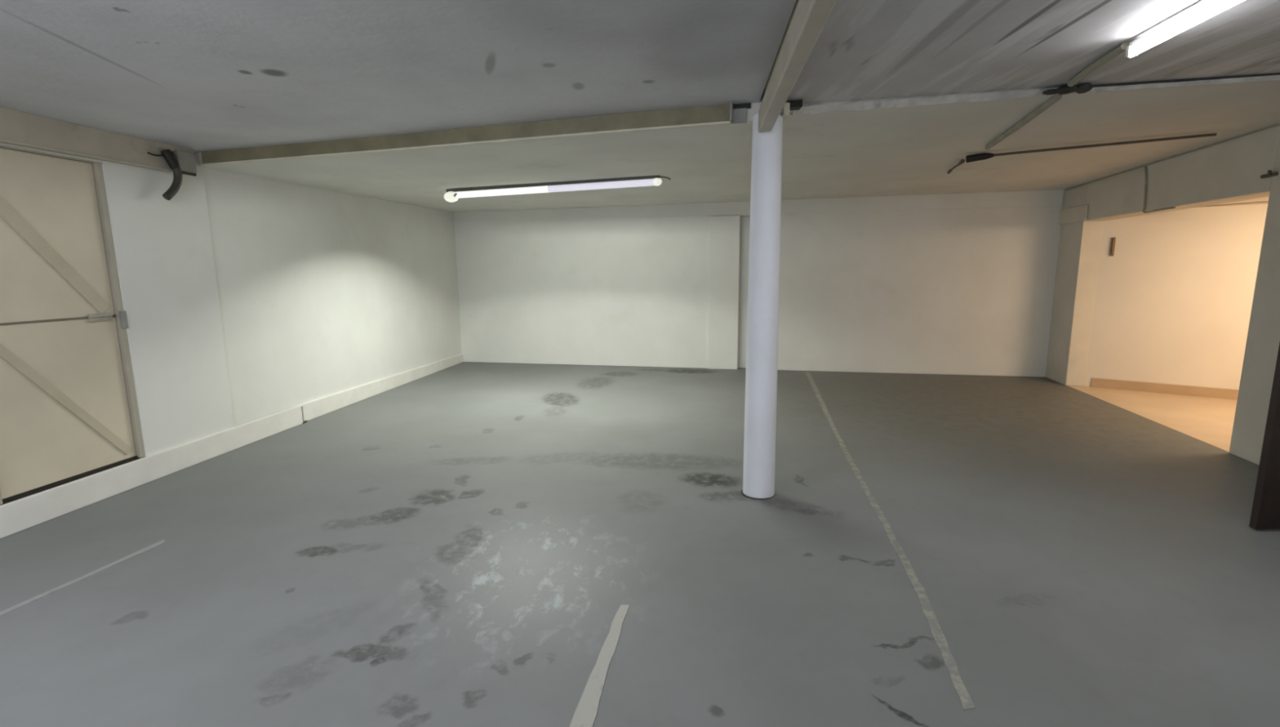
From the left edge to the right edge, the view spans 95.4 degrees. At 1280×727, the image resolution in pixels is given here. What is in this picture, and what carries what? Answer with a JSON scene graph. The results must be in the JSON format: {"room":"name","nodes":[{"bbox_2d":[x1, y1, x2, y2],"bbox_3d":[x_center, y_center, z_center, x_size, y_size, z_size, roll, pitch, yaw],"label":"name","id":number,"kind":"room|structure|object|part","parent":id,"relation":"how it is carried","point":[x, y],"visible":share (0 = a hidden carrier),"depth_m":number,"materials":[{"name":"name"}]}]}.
{"room":"parking garage","nodes":[
{"label":"parking garage","id":0,"kind":"room"},
{"bbox_2d":[0,142,461,457],"bbox_3d":[-3.817,-0.356,3.220,0.200,2.750,13.300,1,9,6],"label":"wall","id":1,"kind":"structure","parent":0,"point":[246,298],"depth_m":5.38,"materials":[{"name":"white paint"}]},
{"bbox_2d":[0,144,145,505],"bbox_3d":[-3.707,-0.258,3.655,0.122,2.074,0.906,1,9,6],"label":"door","id":2,"kind":"structure","parent":1,"relation":"in","point":[69,411],"depth_m":3.70,"materials":[{"name":"beige paint"}]},
{"bbox_3d":[-3.728,-0.772,3.566,0.040,1.010,0.840,1,9,6],"label":"panel","id":3,"kind":"part","parent":2,"relation":"part of","materials":[{"name":"beige paint"}]},
{"bbox_3d":[-3.701,-0.268,3.644,0.008,0.014,0.840,1,9,6],"label":"rail","id":4,"kind":"part","parent":2,"relation":"part of","materials":[{"name":"paint"}]},
{"bbox_3d":[-3.720,0.235,3.727,0.040,1.010,0.840,1,9,6],"label":"panel","id":5,"kind":"part","parent":2,"relation":"part of","materials":[{"name":"beige paint"}]},
{"bbox_3d":[-3.617,-0.308,4.078,0.024,0.120,0.037,1,9,6],"label":"keeper plate","id":6,"kind":"part","parent":2,"relation":"part of","materials":[{"name":"grey metal"}]},
{"bbox_2d":[156,142,196,176],"bbox_3d":[-3.518,-1.544,4.421,0.100,0.208,0.300,1,9,6],"label":"bracket","id":7,"kind":"object","parent":1,"relation":"attached to","point":[185,157],"visible":0.75,"depth_m":4.45,"materials":[{"name":"grey metal"}]},
{"bbox_3d":[-3.519,-1.548,4.479,0.085,0.150,0.155,1,9,6],"label":"plate","id":8,"kind":"part","parent":7,"relation":"part of","materials":[{"name":"white metal"}]},
{"bbox_3d":[-3.477,-1.456,4.461,0.020,0.020,0.160,1,9,8],"label":"rod","id":9,"kind":"part","parent":7,"relation":"part of","materials":[{"name":"black metal"}]},
{"bbox_2d":[0,353,463,538],"bbox_3d":[-3.706,0.899,3.471,0.057,0.190,13.020,1,9,6],"label":"baseboard","id":10,"kind":"structure","parent":1,"relation":"attached to","point":[22,513],"depth_m":4.45,"materials":[{"name":"white paint"}]},
{"bbox_2d":[301,406,307,423],"bbox_3d":[-3.420,0.516,5.905,0.050,0.172,0.097,-1,9,0],"label":"trim","id":11,"kind":"structure","parent":1,"relation":"attached to","point":[304,421],"depth_m":5.88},
{"bbox_2d":[0,0,796,152],"bbox_3d":[-1.897,-1.129,0.473,4.647,0.272,8.189,0,9,6],"label":"ceiling","id":12,"kind":"structure","parent":0,"point":[199,76],"depth_m":2.78,"materials":[{"name":"grey concrete"}]},
{"bbox_2d":[0,106,173,172],"bbox_3d":[-3.991,-0.915,0.612,0.092,0.233,7.720,1,9,6],"label":"ceiling beam","id":13,"kind":"structure","parent":12,"relation":"attached to","point":[19,128],"depth_m":3.72,"materials":[{"name":"beige paint"}]},
{"bbox_2d":[146,148,182,199],"bbox_3d":[-3.503,-1.395,4.300,0.073,0.373,0.221,2,10,17],"label":"conduit","id":14,"kind":"object","parent":13,"relation":"hanging from","point":[167,154],"visible":1,"depth_m":4.33,"materials":[{"name":"black plastic"}]},
{"bbox_2d":[200,103,730,166],"bbox_3d":[-1.452,-1.607,4.166,4.165,0.179,0.040,2,9,13],"label":"ceiling beam","id":15,"kind":"structure","parent":12,"relation":"attached to","point":[718,114],"depth_m":4.06,"materials":[{"name":"beige wood"}]},
{"bbox_2d":[729,102,751,124],"bbox_3d":[0.630,-1.590,3.648,0.125,0.145,0.094,2,9,13],"label":"bracket","id":16,"kind":"object","parent":15,"relation":"attached to","point":[738,112],"visible":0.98,"depth_m":3.67,"materials":[{"name":"grey metal"}]},
{"bbox_3d":[0.573,-1.572,3.652,0.013,0.110,0.070,2,9,13],"label":"plate","id":17,"kind":"part","parent":16,"relation":"part of","materials":[{"name":"grey metal"}]},
{"bbox_3d":[0.625,-1.566,3.688,0.100,0.085,0.020,2,9,13],"label":"plate","id":18,"kind":"part","parent":16,"relation":"part of","materials":[{"name":"grey metal"}]},
{"bbox_2d":[758,0,837,132],"bbox_3d":[0.393,-0.965,0.117,0.075,0.262,6.778,0,9,6],"label":"ceiling beam","id":19,"kind":"structure","parent":12,"relation":"attached to","point":[808,18],"depth_m":2.31,"materials":[{"name":"beige paint"}]},
{"bbox_2d":[0,361,1279,726],"bbox_3d":[2.739,1.100,2.842,13.316,0.121,13.348,0,9,6],"label":"floor","id":20,"kind":"structure","parent":0,"point":[463,544],"depth_m":2.98,"materials":[{"name":"grey paint"}]},
{"bbox_2d":[0,538,164,615],"bbox_3d":[-2.862,1.115,2.671,0.045,0.002,1.377,2,9,13],"label":"floor marking","id":21,"kind":"object","parent":20,"relation":"on","point":[35,597],"depth_m":2.90,"materials":[{"name":"white paint"}]},
{"bbox_2d":[569,604,629,726],"bbox_3d":[-0.178,1.194,2.029,0.080,0.002,1.269,1,9,11],"label":"floor marking","id":22,"kind":"object","parent":20,"relation":"on","point":[585,713],"depth_m":2.16,"materials":[{"name":"white paint"}]},
{"bbox_2d":[741,112,782,499],"bbox_3d":[0.787,-0.318,3.758,0.224,2.425,0.224,-1,9,0],"label":"column","id":23,"kind":"structure","parent":20,"relation":"on","point":[762,317],"depth_m":3.68,"materials":[{"name":"white paint"}]},
{"bbox_2d":[780,99,802,118],"bbox_3d":[0.916,-1.538,3.527,0.122,0.095,0.130,-1,9,0],"label":"bracket","id":24,"kind":"object","parent":23,"relation":"attached to","point":[788,105],"visible":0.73,"depth_m":3.50,"materials":[{"name":"beige metal"}]},
{"bbox_3d":[0.873,-1.521,3.505,0.037,0.070,0.080,0,9,0],"label":"plate","id":25,"kind":"part","parent":24,"relation":"part of","materials":[{"name":"beige paint"}]},
{"bbox_2d":[804,372,975,709],"bbox_3d":[1.805,0.658,5.269,0.082,0.002,6.768,1,9,11],"label":"floor marking","id":26,"kind":"object","parent":20,"relation":"on","point":[950,663],"depth_m":2.79,"materials":[{"name":"white paint"}]},
{"bbox_2d":[1248,342,1279,528],"bbox_3d":[3.937,-0.058,3.147,0.874,2.028,0.102,-1,9,0],"label":"door","id":27,"kind":"structure","parent":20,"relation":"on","point":[1265,510],"depth_m":3.27,"materials":[{"name":"brown wood"}]},
{"bbox_2d":[198,80,1279,212],"bbox_3d":[0.857,-2.035,6.128,9.190,0.355,4.938,1,9,12],"label":"ceiling","id":28,"kind":"structure","parent":0,"point":[911,150],"depth_m":4.92,"materials":[{"name":"paint"}]},
{"bbox_2d":[444,174,671,202],"bbox_3d":[-0.937,-1.854,6.143,2.581,0.175,0.127,1,9,16],"label":"lamp","id":29,"kind":"object","parent":28,"relation":"hanging from","point":[452,195],"visible":0.97,"depth_m":6.12,"materials":[{"name":"white plastic"}]},
{"bbox_2d":[946,159,964,173],"bbox_3d":[3.082,-1.921,5.692,0.040,0.041,0.629,2,10,17],"label":"loose wire","id":30,"kind":"object","parent":28,"relation":"attached to","point":[962,161],"visible":1,"depth_m":5.59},
{"bbox_2d":[984,93,1062,150],"bbox_3d":[2.686,-1.689,4.148,0.047,0.055,1.459,2,9,16],"label":"cable trunking","id":31,"kind":"object","parent":28,"relation":"attached to","point":[1055,98],"visible":0.94,"depth_m":3.94,"materials":[{"name":"grey plastic"}]},
{"bbox_2d":[965,133,1217,162],"bbox_3d":[3.688,-1.790,4.866,1.696,0.084,0.068,4,10,24],"label":"cable","id":32,"kind":"object","parent":28,"relation":"attached to","point":[973,157],"visible":1,"depth_m":4.86,"materials":[{"name":"black rubber"}]},
{"bbox_2d":[453,189,1064,377],"bbox_3d":[1.289,-1.265,8.777,9.000,2.700,0.245,1,9,12],"label":"wall","id":33,"kind":"structure","parent":0,"point":[962,291],"depth_m":8.60,"materials":[{"name":"white paint"}]},
{"bbox_2d":[642,189,1063,217],"bbox_3d":[2.788,-2.253,8.209,5.620,0.235,0.028,1,9,12],"label":"trim","id":34,"kind":"structure","parent":33,"relation":"attached to","point":[1035,197],"depth_m":8.08,"materials":[{"name":"white paint"}]},
{"bbox_2d":[761,0,1279,104],"bbox_3d":[2.281,-1.129,-0.125,4.170,0.230,7.095,1,9,9],"label":"ceiling","id":35,"kind":"structure","parent":0,"point":[864,49],"depth_m":2.72,"materials":[{"name":"concrete"}]},
{"bbox_2d":[791,75,1279,115],"bbox_3d":[2.917,-1.583,3.325,3.988,0.121,0.119,1,9,9],"label":"ceiling beam","id":36,"kind":"structure","parent":35,"relation":"attached to","point":[861,104],"depth_m":3.47,"materials":[{"name":"paint"}]},
{"bbox_2d":[1091,72,1279,87],"bbox_3d":[3.425,-1.602,3.238,1.943,0.049,0.014,1,9,9],"label":"pipe","id":37,"kind":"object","parent":36,"relation":"attached to","point":[1275,73],"depth_m":3.29,"materials":[{"name":"metal"}]},
{"bbox_2d":[1041,83,1093,94],"bbox_3d":[2.464,-1.581,3.358,0.259,0.054,0.110,-1,9,0],"label":"junction","id":38,"kind":"object","parent":35,"relation":"attached to","point":[1084,87],"visible":0.98,"depth_m":3.33,"materials":[{"name":"black plastic"}]},
{"bbox_2d":[1066,41,1129,86],"bbox_3d":[2.330,-1.521,2.981,0.047,0.043,0.583,2,9,15],"label":"cable trunking","id":39,"kind":"object","parent":35,"relation":"attached to","point":[1121,48],"visible":0.95,"depth_m":2.91,"materials":[{"name":"grey plastic"}]},
{"bbox_2d":[1124,0,1244,57],"bbox_3d":[2.170,-1.349,2.056,0.040,0.095,1.251,1,9,7],"label":"lamp","id":40,"kind":"object","parent":35,"relation":"hanging from","point":[1208,9],"visible":1,"depth_m":2.37,"materials":[{"name":"white plastic"}]},
{"bbox_2d":[1045,124,1279,464],"bbox_3d":[5.252,-0.874,5.960,0.280,2.750,4.150,2,9,14],"label":"wall","id":41,"kind":"structure","parent":0,"point":[1231,171],"depth_m":5.22,"materials":[{"name":"paint"}]},
{"bbox_2d":[1058,204,1088,224],"bbox_3d":[5.463,-1.876,7.366,0.030,0.190,0.760,2,9,14],"label":"trim","id":42,"kind":"structure","parent":41,"relation":"attached to","point":[1079,213],"depth_m":7.29,"materials":[{"name":"paint"}]},
{"bbox_2d":[1142,165,1175,213],"bbox_3d":[5.069,-1.722,5.689,0.023,0.471,0.509,1,9,10],"label":"cable","id":43,"kind":"object","parent":41,"relation":"attached to","point":[1145,166],"visible":1,"depth_m":5.87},
{"bbox_2d":[1065,122,1279,190],"bbox_3d":[5.077,-1.987,5.744,0.032,0.082,3.700,2,9,14],"label":"trim","id":44,"kind":"structure","parent":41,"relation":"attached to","point":[1277,124],"depth_m":5.42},
{"bbox_2d":[1260,169,1278,177],"bbox_3d":[4.713,-1.424,4.382,0.058,0.045,0.140,2,9,14],"label":"wall hook","id":45,"kind":"object","parent":41,"relation":"attached to","point":[1269,174],"visible":1,"depth_m":4.34,"materials":[{"name":"black metal"}]},
{"bbox_2d":[1084,204,1267,389],"bbox_3d":[7.021,-0.759,6.253,3.750,2.400,0.150,6,11,36],"label":"wall","id":46,"kind":"structure","parent":0,"point":[1173,304],"depth_m":6.75,"materials":[{"name":"paint"}]},
{"bbox_2d":[1109,237,1115,255],"bbox_3d":[5.707,-1.409,7.031,0.040,0.220,0.032,6,11,36],"label":"wall fitting","id":47,"kind":"object","parent":46,"relation":"attached to","point":[1113,239],"visible":1,"depth_m":7.03,"materials":[{"name":"brown metal"}]},
{"bbox_2d":[1090,377,1238,399],"bbox_3d":[7.041,0.387,6.324,3.400,0.115,0.015,6,11,36],"label":"baseboard","id":48,"kind":"structure","parent":46,"relation":"attached to","point":[1230,393],"depth_m":6.91,"materials":[{"name":"beige wood"}]},
{"bbox_2d":[1198,196,1269,207],"bbox_3d":[7.283,-1.522,4.745,4.521,0.100,3.895,2,9,17],"label":"ceiling","id":49,"kind":"structure","parent":0,"point":[1264,200],"depth_m":6.11,"materials":[{"name":"paint"}]}
]}

